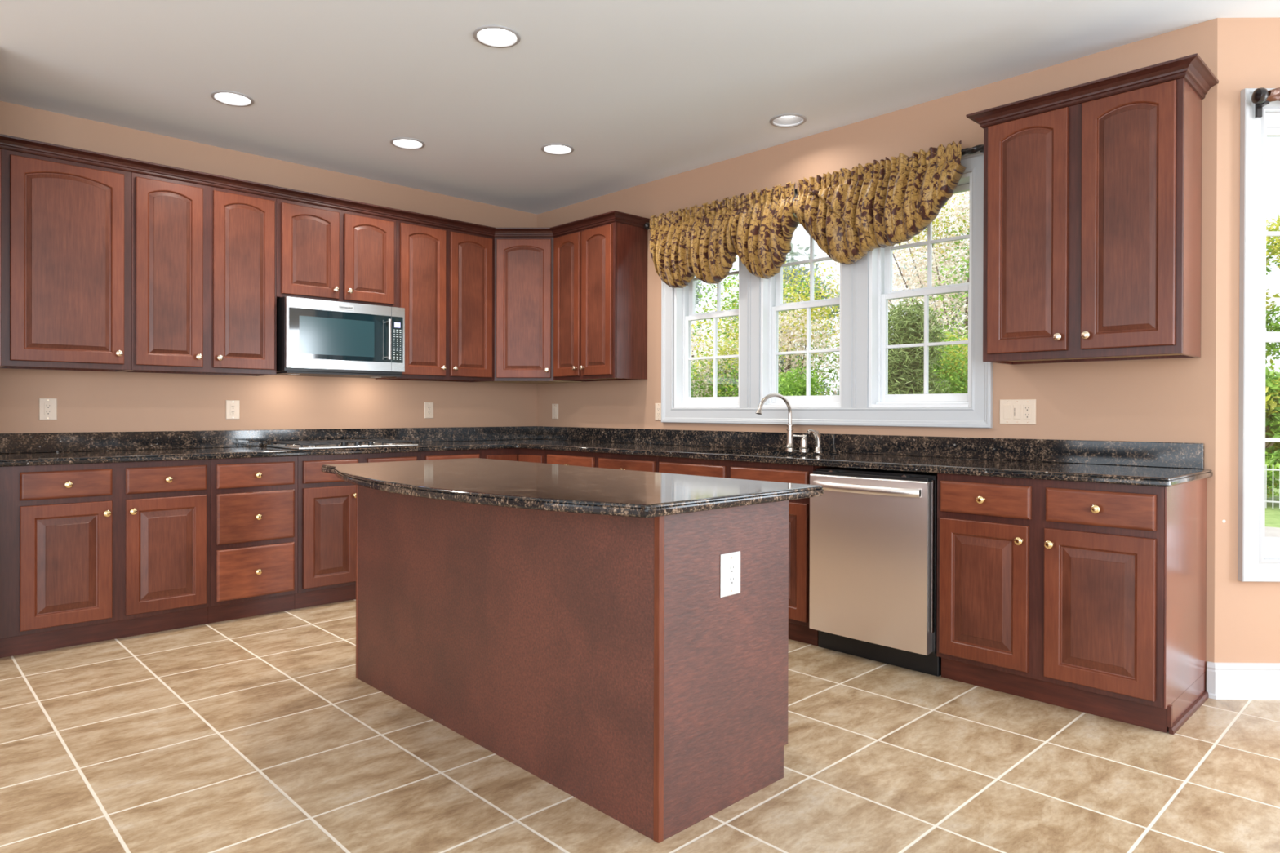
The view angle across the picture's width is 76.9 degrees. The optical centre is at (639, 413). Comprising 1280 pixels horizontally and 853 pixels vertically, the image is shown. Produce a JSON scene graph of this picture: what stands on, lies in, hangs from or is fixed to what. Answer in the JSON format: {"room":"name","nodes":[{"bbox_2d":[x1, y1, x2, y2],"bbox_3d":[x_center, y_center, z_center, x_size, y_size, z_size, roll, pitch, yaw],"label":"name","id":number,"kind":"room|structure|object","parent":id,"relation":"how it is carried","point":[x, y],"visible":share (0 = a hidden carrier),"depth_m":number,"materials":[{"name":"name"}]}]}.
{"room":"kitchen","nodes":[
{"label":"kitchen","id":0,"kind":"room"},
{"bbox_2d":[0,101,537,453],"bbox_3d":[-3.766,-0.243,3.780,8.300,2.723,0.150,0,0,-44],"label":"wall","id":1,"kind":"structure","parent":0,"point":[88,402],"depth_m":4.95,"materials":[{"name":"beige paint"}]},
{"bbox_2d":[39,398,57,420],"bbox_3d":[-3.138,-0.024,4.274,0.078,0.117,0.008,0,0,-44],"label":"wall outlet","id":2,"kind":"object","parent":1,"relation":"attached to","point":[47,406],"visible":1,"depth_m":4.27,"materials":[{"name":"beige plastic"}]},
{"bbox_2d":[44,402,52,415],"bbox_3d":[-3.136,-0.024,4.272,0.033,0.067,0.002,0,0,-44],"label":"receptacle","id":3,"kind":"object","parent":2,"relation":"attached to","point":[47,406],"depth_m":4.27,"materials":[{"name":"beige plastic"}]},
{"bbox_2d":[0,148,131,372],"bbox_3d":[-3.001,-0.762,4.159,0.600,1.060,0.355,0,0,-44],"label":"upper cabinet","id":4,"kind":"object","parent":1,"relation":"attached to","point":[65,226],"visible":1,"depth_m":4.06,"materials":[{"name":"brown wood"}]},
{"bbox_2d":[119,172,276,376],"bbox_3d":[-2.516,-0.763,4.626,0.744,1.060,0.355,0,0,-44],"label":"upper cabinet","id":5,"kind":"object","parent":1,"relation":"attached to","point":[204,257],"visible":0.98,"depth_m":4.52,"materials":[{"name":"brown wood"}]},
{"bbox_2d":[226,400,239,419],"bbox_3d":[-2.479,-0.024,4.908,0.078,0.117,0.008,0,0,-44],"label":"wall outlet","id":6,"kind":"object","parent":1,"relation":"attached to","point":[233,406],"visible":1,"depth_m":4.91,"materials":[{"name":"beige plastic"}]},
{"bbox_2d":[230,404,235,415],"bbox_3d":[-2.477,-0.024,4.907,0.033,0.067,0.002,0,0,-44],"label":"receptacle","id":7,"kind":"object","parent":6,"relation":"attached to","point":[233,406],"depth_m":4.91,"materials":[{"name":"beige plastic"}]},
{"bbox_2d":[0,426,536,453],"bbox_3d":[-2.088,0.152,5.275,3.464,0.103,0.021,0,0,-44],"label":"backsplash","id":8,"kind":"structure","parent":1,"relation":"attached to","point":[32,442],"depth_m":4.85,"materials":[{"name":"black stone"}]},
{"bbox_2d":[276,198,396,306],"bbox_3d":[-1.971,-0.995,5.148,0.764,0.596,0.355,0,0,-44],"label":"upper cabinet","id":9,"kind":"object","parent":1,"relation":"attached to","point":[323,253],"visible":0.94,"depth_m":5.01,"materials":[{"name":"brown wood"}]},
{"bbox_2d":[273,296,404,377],"bbox_3d":[-1.929,-0.466,5.120,0.752,0.454,0.456,0,0,-44],"label":"microwave oven","id":10,"kind":"object","parent":9,"relation":"attached to","point":[315,337],"visible":0.99,"depth_m":4.96,"materials":[{"name":"silver metal"}]},
{"bbox_2d":[424,402,433,418],"bbox_3d":[-1.524,-0.025,5.826,0.073,0.117,0.008,0,0,-44],"label":"wall outlet","id":11,"kind":"object","parent":1,"relation":"attached to","point":[428,406],"visible":1,"depth_m":5.82,"materials":[{"name":"beige plastic"}]},
{"bbox_2d":[426,405,431,414],"bbox_3d":[-1.523,-0.025,5.824,0.033,0.067,0.002,0,0,-44],"label":"receptacle","id":12,"kind":"object","parent":11,"relation":"attached to","point":[428,407],"depth_m":5.82,"materials":[{"name":"beige plastic"}]},
{"bbox_2d":[375,219,494,382],"bbox_3d":[-1.420,-0.764,5.679,0.763,1.057,0.355,0,0,-44],"label":"upper cabinet","id":13,"kind":"object","parent":1,"relation":"attached to","point":[445,277],"visible":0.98,"depth_m":5.58,"materials":[{"name":"brown wood"}]},
{"bbox_2d":[0,599,1279,852],"bbox_3d":[-0.166,1.178,0.903,9.500,0.080,9.300,0,0,-44],"label":"floor","id":14,"kind":"structure","parent":0,"point":[256,734],"depth_m":2.57,"materials":[{"name":"beige tile"}]},
{"bbox_2d":[0,458,210,657],"bbox_3d":[-2.791,0.679,4.158,0.899,0.881,0.660,0,0,-44],"label":"base cabinet","id":15,"kind":"object","parent":14,"relation":"on","point":[98,552],"visible":0.99,"depth_m":3.92,"materials":[{"name":"brown wood"}]},
{"bbox_2d":[0,426,1213,487],"bbox_3d":[-0.521,0.178,3.661,3.486,0.135,4.521,0,0,-44],"label":"countertop","id":16,"kind":"structure","parent":15,"relation":"on","point":[1128,461],"depth_m":4.28,"materials":[{"name":"black stone"}]},
{"bbox_2d":[266,439,417,449],"bbox_3d":[-1.854,0.187,5.044,0.750,0.036,0.512,0,0,-44],"label":"gas cooktop","id":17,"kind":"object","parent":16,"relation":"in","point":[349,443],"visible":1,"depth_m":4.92,"materials":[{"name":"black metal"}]},
{"bbox_2d":[266,442,417,449],"bbox_3d":[-1.854,0.198,5.044,0.750,0.014,0.512,0,0,-44],"label":"tray","id":18,"kind":"object","parent":17,"relation":"on","point":[295,446],"depth_m":4.84,"materials":[{"name":"metal"}]},
{"bbox_2d":[755,393,795,451],"bbox_3d":[0.758,0.050,4.515,0.337,0.330,0.058,0,0,-44],"label":"kitchen faucet","id":19,"kind":"object","parent":16,"relation":"on","point":[789,446],"visible":1,"depth_m":4.59,"materials":[{"name":"silver metal"}]},
{"bbox_2d":[793,434,808,452],"bbox_3d":[0.909,0.166,4.543,0.082,0.098,0.052,0,0,-6],"label":"lever","id":20,"kind":"object","parent":16,"relation":"on","point":[803,448],"visible":1,"depth_m":4.53,"materials":[{"name":"silver metal"}]},
{"bbox_2d":[807,429,822,453],"bbox_3d":[0.971,0.150,4.466,0.090,0.130,0.048,0,0,-28],"label":"sprayer","id":21,"kind":"object","parent":16,"relation":"on","point":[816,434],"visible":1,"depth_m":4.46,"materials":[{"name":"silver metal"}]},
{"bbox_2d":[208,456,297,623],"bbox_3d":[-2.302,0.679,4.628,0.454,0.881,0.660,0,0,-44],"label":"base cabinet","id":22,"kind":"object","parent":14,"relation":"on","point":[254,501],"visible":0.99,"depth_m":4.40,"materials":[{"name":"brown wood"}]},
{"bbox_2d":[294,451,420,608],"bbox_3d":[-1.863,0.679,5.051,0.764,0.881,0.660,0,0,-44],"label":"base cabinet","id":23,"kind":"object","parent":14,"relation":"on","point":[326,503],"visible":0.33,"depth_m":4.69,"materials":[{"name":"brown wood"}]},
{"bbox_2d":[420,449,480,460],"bbox_3d":[-1.425,0.679,5.472,0.449,0.881,0.660,0,0,-44],"label":"base cabinet","id":24,"kind":"object","parent":14,"relation":"on","point":[460,454],"visible":0.06,"depth_m":5.25,"materials":[{"name":"brown wood"}]},
{"bbox_2d":[480,448,545,463],"bbox_3d":[-0.846,0.679,5.854,0.912,0.881,0.912,0,0,-44],"label":"base cabinet","id":25,"kind":"object","parent":14,"relation":"on","point":[534,455],"visible":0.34,"depth_m":5.52,"materials":[{"name":"brown wood"}]},
{"bbox_2d":[355,484,788,843],"bbox_3d":[-0.354,0.690,2.999,0.629,0.881,1.821,0,0,-44],"label":"kitchen island","id":26,"kind":"object","parent":14,"relation":"on","point":[603,658],"visible":0.75,"depth_m":2.42,"materials":[{"name":"brown wood"}]},
{"bbox_2d":[321,457,823,518],"bbox_3d":[-0.448,0.233,2.862,0.946,0.032,1.967,0,0,-44],"label":"island countertop","id":27,"kind":"structure","parent":26,"relation":"on","point":[478,481],"depth_m":2.45,"materials":[{"name":"black stone"}]},
{"bbox_2d":[720,551,740,597],"bbox_3d":[0.263,0.463,2.324,0.086,0.122,0.008,0,0,-44],"label":"island outlet","id":28,"kind":"object","parent":26,"relation":"attached to","point":[730,575],"visible":1,"depth_m":2.32,"materials":[{"name":"white plastic"}]},
{"bbox_2d":[728,562,735,586],"bbox_3d":[0.264,0.463,2.322,0.033,0.067,0.002,0,0,-44],"label":"receptacle","id":29,"kind":"object","parent":28,"relation":"attached to","point":[731,566],"depth_m":2.32,"materials":[{"name":"white plastic"}]},
{"bbox_2d":[545,449,657,472],"bbox_3d":[-0.067,0.683,5.226,0.660,0.881,1.069,0,0,-44],"label":"base cabinet","id":30,"kind":"object","parent":14,"relation":"on","point":[615,461],"visible":0.11,"depth_m":4.97,"materials":[{"name":"brown wood"}]},
{"bbox_2d":[657,456,828,646],"bbox_3d":[0.669,0.688,4.461,0.660,0.881,1.052,0,0,-44],"label":"base cabinet","id":31,"kind":"object","parent":14,"relation":"on","point":[799,630],"visible":0.06,"depth_m":3.96,"materials":[{"name":"brown wood"}]},
{"bbox_2d":[808,466,941,676],"bbox_3d":[1.226,0.698,3.835,0.687,0.868,0.608,0,0,-44],"label":"dishwasher","id":32,"kind":"object","parent":14,"relation":"on","point":[873,532],"visible":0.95,"depth_m":3.60,"materials":[{"name":"silver metal"}]},
{"bbox_2d":[936,473,1208,734],"bbox_3d":[1.763,0.695,3.323,0.660,0.881,0.855,0,0,-44],"label":"base cabinet","id":33,"kind":"object","parent":14,"relation":"on","point":[1088,597],"visible":0.97,"depth_m":3.07,"materials":[{"name":"brown wood"}]},
{"bbox_2d":[0,0,1279,214],"bbox_3d":[-0.158,-1.665,0.893,9.500,0.160,9.300,0,0,-44],"label":"ceiling","id":34,"kind":"structure","parent":0,"point":[642,91],"depth_m":3.71,"materials":[{"name":"white paint"}]},
{"bbox_2d":[210,90,253,106],"bbox_3d":[-2.067,-1.623,4.091,0.198,0.056,0.198,0,0,-44],"label":"recessed light","id":35,"kind":"object","parent":34,"relation":"in","point":[226,97],"visible":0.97,"depth_m":4.11,"materials":[{"name":"white"}]},
{"bbox_2d":[390,137,425,149],"bbox_3d":[-1.374,-1.623,4.770,0.198,0.056,0.198,0,0,-44],"label":"recessed light","id":36,"kind":"object","parent":34,"relation":"in","point":[402,143],"visible":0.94,"depth_m":4.79,"materials":[{"name":"white"}]},
{"bbox_2d":[473,25,520,48],"bbox_3d":[-0.604,-1.616,3.406,0.198,0.056,0.198,0,0,-44],"label":"recessed light","id":37,"kind":"object","parent":34,"relation":"in","point":[493,36],"visible":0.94,"depth_m":3.42,"materials":[{"name":"grey"}]},
{"bbox_2d":[541,143,573,155],"bbox_3d":[-0.498,-1.621,4.868,0.198,0.056,0.198,0,0,-44],"label":"recessed light","id":38,"kind":"object","parent":34,"relation":"in","point":[558,148],"visible":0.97,"depth_m":4.89,"materials":[{"name":"grey"}]},
{"bbox_2d":[769,113,806,127],"bbox_3d":[0.804,-1.635,4.377,0.198,0.096,0.198,0,0,-44],"label":"recessed light","id":39,"kind":"object","parent":34,"relation":"in","point":[785,120],"visible":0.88,"depth_m":4.42,"materials":[{"name":"grey metal"}]},
{"bbox_2d":[537,17,1217,689],"bbox_3d":[0.793,-0.234,4.918,0.150,2.723,4.530,0,0,-44],"label":"wall","id":40,"kind":"structure","parent":0,"point":[1165,400],"depth_m":3.83,"materials":[{"name":"beige paint"}]},
{"bbox_2d":[486,237,582,383],"bbox_3d":[-0.833,-0.765,6.060,0.607,1.055,0.620,0,0,-44],"label":"upper cabinet","id":41,"kind":"object","parent":40,"relation":"attached to","point":[523,271],"visible":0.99,"depth_m":5.83,"materials":[{"name":"brown wood"}]},
{"bbox_2d":[551,404,558,418],"bbox_3d":[-0.668,-0.018,6.322,0.009,0.117,0.076,0,0,-44],"label":"light switch","id":42,"kind":"object","parent":40,"relation":"attached to","point":[554,406],"visible":1,"depth_m":6.32,"materials":[{"name":"beige plastic"}]},
{"bbox_2d":[553,222,647,381],"bbox_3d":[-0.305,-0.765,5.694,0.355,1.050,0.661,0,0,-44],"label":"upper cabinet","id":43,"kind":"object","parent":40,"relation":"attached to","point":[600,273],"visible":0.99,"depth_m":5.52,"materials":[{"name":"brown wood"}]},
{"bbox_2d":[0,133,649,237],"bbox_3d":[-1.686,-1.309,5.030,3.629,0.058,0.900,0,0,-27],"label":"crown molding","id":44,"kind":"structure","parent":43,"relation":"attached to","point":[6,142],"depth_m":4.81,"materials":[{"name":"brown wood"}]},
{"bbox_2d":[654,403,661,420],"bbox_3d":[0.128,-0.013,5.495,0.008,0.117,0.074,0,0,-44],"label":"wall outlet","id":45,"kind":"object","parent":40,"relation":"attached to","point":[657,406],"visible":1,"depth_m":5.50,"materials":[{"name":"beige plastic"}]},
{"bbox_2d":[656,406,660,417],"bbox_3d":[0.126,-0.013,5.494,0.002,0.067,0.033,0,0,-44],"label":"receptacle","id":46,"kind":"object","parent":45,"relation":"attached to","point":[658,408],"depth_m":5.49,"materials":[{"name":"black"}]},
{"bbox_2d":[674,257,740,408],"bbox_3d":[0.477,-0.614,5.241,0.140,1.154,0.572,0,0,-44],"label":"window","id":47,"kind":"structure","parent":40,"relation":"in","point":[685,297],"depth_m":5.39,"materials":[{"name":"white plastic"}]},
{"bbox_2d":[760,210,846,408],"bbox_3d":[0.976,-0.611,4.722,0.140,1.154,0.570,0,0,-44],"label":"window","id":48,"kind":"structure","parent":40,"relation":"in","point":[771,288],"depth_m":4.87,"materials":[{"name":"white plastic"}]},
{"bbox_2d":[644,144,983,230],"bbox_3d":[0.876,-1.241,4.620,0.092,0.096,2.385,0,0,-44],"label":"curtain rod","id":49,"kind":"object","parent":40,"relation":"attached to","point":[976,148],"visible":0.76,"depth_m":3.85,"materials":[{"name":"black metal"}]},
{"bbox_2d":[648,181,799,288],"bbox_3d":[0.463,-1.061,4.967,0.148,0.528,1.165,0,0,-44],"label":"window valance","id":50,"kind":"object","parent":49,"relation":"hanging from","point":[704,242],"visible":1,"depth_m":4.89,"materials":[{"name":"gold fabric"}]},
{"bbox_2d":[792,140,965,264],"bbox_3d":[1.194,-1.061,4.191,0.168,0.512,0.952,0,0,-44],"label":"window valance","id":51,"kind":"object","parent":49,"relation":"hanging from","point":[849,215],"visible":1,"depth_m":4.14,"materials":[{"name":"gold fabric"}]},
{"bbox_2d":[661,151,992,427],"bbox_3d":[0.970,-0.611,4.710,0.164,1.350,2.216,0,0,-44],"label":"trim","id":52,"kind":"structure","parent":40,"relation":"attached to","point":[855,277],"depth_m":4.41,"materials":[{"name":"grey paint"}]},
{"bbox_2d":[536,426,1204,469],"bbox_3d":[0.718,0.162,4.872,0.021,0.103,4.493,0,0,-44],"label":"backsplash","id":53,"kind":"structure","parent":40,"relation":"attached to","point":[1148,454],"depth_m":4.06,"materials":[{"name":"black stone"}]},
{"bbox_2d":[868,172,972,408],"bbox_3d":[1.482,-0.608,4.196,0.140,1.154,0.569,0,0,-44],"label":"window","id":54,"kind":"structure","parent":40,"relation":"in","point":[880,260],"depth_m":4.30,"materials":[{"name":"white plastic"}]},
{"bbox_2d":[999,399,1035,424],"bbox_3d":[1.771,-0.009,3.785,0.010,0.117,0.165,0,0,-44],"label":"switch plate","id":55,"kind":"object","parent":40,"relation":"attached to","point":[1012,411],"visible":1,"depth_m":3.78,"materials":[{"name":"beige plastic"}]},
{"bbox_2d":[1023,404,1031,418],"bbox_3d":[1.802,-0.009,3.751,0.002,0.067,0.033,0,0,-44],"label":"receptacle","id":56,"kind":"object","parent":55,"relation":"attached to","point":[1027,408],"depth_m":3.75,"materials":[{"name":"beige plastic"}]},
{"bbox_2d":[965,53,1218,364],"bbox_3d":[1.884,-0.782,3.414,0.359,1.104,0.867,0,0,-44],"label":"upper cabinet","id":57,"kind":"object","parent":40,"relation":"attached to","point":[1092,190],"visible":1,"depth_m":3.25,"materials":[{"name":"brown wood"}]},
{"bbox_2d":[1213,17,1279,662],"bbox_3d":[3.159,-0.222,3.292,1.697,2.723,0.150,0,0,1],"label":"wall","id":58,"kind":"structure","parent":0,"point":[1247,614],"depth_m":3.23,"materials":[{"name":"beige paint"}]},
{"bbox_2d":[1206,661,1279,700],"bbox_3d":[3.882,1.074,2.879,3.235,0.138,0.693,0,0,24],"label":"baseboard","id":59,"kind":"structure","parent":58,"relation":"attached to","point":[1224,681],"depth_m":3.22,"materials":[{"name":"grey paint"}]},
{"bbox_2d":[1237,88,1279,582],"bbox_3d":[2.930,-0.311,3.207,1.057,1.962,0.028,0,0,1],"label":"trim","id":60,"kind":"structure","parent":58,"relation":"attached to","point":[1252,567],"depth_m":3.21,"materials":[{"name":"grey paint"}]},
{"bbox_2d":[1251,87,1279,117],"bbox_3d":[2.935,-1.222,3.149,1.072,0.099,0.080,0,0,1],"label":"curtain rod","id":61,"kind":"object","parent":58,"relation":"attached to","point":[1261,97],"visible":1,"depth_m":3.14,"materials":[{"name":"brown metal"}]},
{"bbox_2d":[1262,112,1279,559],"bbox_3d":[2.932,-0.311,3.292,0.885,1.790,0.140,0,0,1],"label":"window","id":62,"kind":"structure","parent":58,"relation":"in","point":[1271,545],"depth_m":3.26,"materials":[{"name":"white plastic"}]},
{"label":"outside","id":63,"kind":"structure","parent":0,"visible":0},
{"bbox_2d":[1264,477,1279,528],"bbox_3d":[31.812,2.559,37.908,89.400,0.300,120.000,0,0,-44],"label":"lawn","id":64,"kind":"structure","parent":63,"point":[1272,516],"depth_m":19.81,"materials":[{"name":"green plant"}]},
{"bbox_2d":[690,280,710,355],"bbox_3d":[-0.200,-2.536,36.188,6.722,9.725,6.608,0,0,-44],"label":"tree","id":65,"kind":"object","parent":64,"relation":"on","point":[698,290],"visible":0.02,"depth_m":35.88,"materials":[{"name":"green plant"}]},
{"bbox_2d":[690,293,737,397],"bbox_3d":[0.984,-0.040,14.671,3.779,4.878,3.049,0,0,-30],"label":"flowering tree","id":66,"kind":"object","parent":64,"relation":"on","point":[692,345],"visible":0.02,"depth_m":15.16,"materials":[{"name":"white plant"}]},
{"bbox_2d":[690,344,779,397],"bbox_3d":[0.768,0.686,11.617,2.385,3.447,2.428,0,0,-16],"label":"shrub","id":67,"kind":"object","parent":64,"relation":"on","point":[722,393],"visible":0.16,"depth_m":11.53,"materials":[{"name":"green plant"}]},
{"bbox_2d":[690,257,839,397],"bbox_3d":[2.127,-0.094,12.242,3.728,5.009,3.864,0,0,16],"label":"flowering tree","id":68,"kind":"object","parent":64,"relation":"on","point":[787,342],"visible":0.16,"depth_m":11.46,"materials":[{"name":"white plant"}]},
{"bbox_2d":[702,242,839,395],"bbox_3d":[5.591,-2.043,31.863,6.140,8.801,5.659,0,0,-16],"label":"tree","id":69,"kind":"object","parent":64,"relation":"on","point":[792,254],"visible":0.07,"depth_m":30.53,"materials":[{"name":"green plant"}]},
{"bbox_2d":[777,365,830,395],"bbox_3d":[2.118,0.914,10.051,1.580,3.009,1.983,0,0,-44],"label":"shrub","id":70,"kind":"object","parent":64,"relation":"on","point":[789,388],"visible":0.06,"depth_m":9.85,"materials":[{"name":"green plant"}]},
{"bbox_2d":[813,191,969,394],"bbox_3d":[4.472,-0.512,10.566,3.993,5.868,3.824,0,0,39],"label":"flowering tree","id":71,"kind":"object","parent":64,"relation":"on","point":[947,267],"visible":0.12,"depth_m":10.61,"materials":[{"name":"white plant"}]},
{"bbox_2d":[888,288,952,394],"bbox_3d":[2.508,0.623,7.664,0.888,3.608,1.100,0,0,-24],"label":"shrub","id":72,"kind":"object","parent":64,"relation":"on","point":[904,364],"visible":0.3,"depth_m":7.49,"materials":[{"name":"green plant"}]},
{"bbox_2d":[888,326,968,393],"bbox_3d":[3.348,0.720,9.012,1.973,3.411,2.205,0,0,1],"label":"shrub","id":73,"kind":"object","parent":64,"relation":"on","point":[956,365],"visible":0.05,"depth_m":8.38,"materials":[{"name":"green plant"}]},
{"bbox_2d":[896,249,967,341],"bbox_3d":[12.021,-1.826,29.642,5.120,8.417,5.851,0,0,-20],"label":"tree","id":74,"kind":"object","parent":64,"relation":"on","point":[905,268],"visible":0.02,"depth_m":29.39,"materials":[{"name":"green plant"}]},
{"bbox_2d":[1264,526,1279,537],"bbox_3d":[11.124,2.417,12.462,9.500,0.029,10.000,0,0,-44],"label":"paved terrace","id":75,"kind":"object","parent":64,"relation":"on","point":[1268,531],"depth_m":16.34,"materials":[{"name":"concrete"}]},
{"bbox_2d":[1264,361,1279,499],"bbox_3d":[16.913,0.484,22.170,3.819,4.090,3.910,0,0,-23],"label":"tree","id":76,"kind":"object","parent":64,"relation":"on","point":[1272,378],"visible":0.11,"depth_m":21.27,"materials":[{"name":"green plant"}]},
{"bbox_2d":[1264,464,1279,508],"bbox_3d":[15.699,1.795,20.328,0.080,1.250,8.002,0,0,-44],"label":"fence","id":77,"kind":"object","parent":64,"relation":"on","point":[1265,468],"visible":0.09,"depth_m":20.19,"materials":[{"name":"white wood"}]},
{"bbox_2d":[1265,213,1279,370],"bbox_3d":[20.764,-2.304,29.358,5.961,9.423,5.732,0,0,17],"label":"tree","id":78,"kind":"object","parent":64,"relation":"on","point":[1274,251],"visible":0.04,"depth_m":27.91,"materials":[{"name":"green plant"}]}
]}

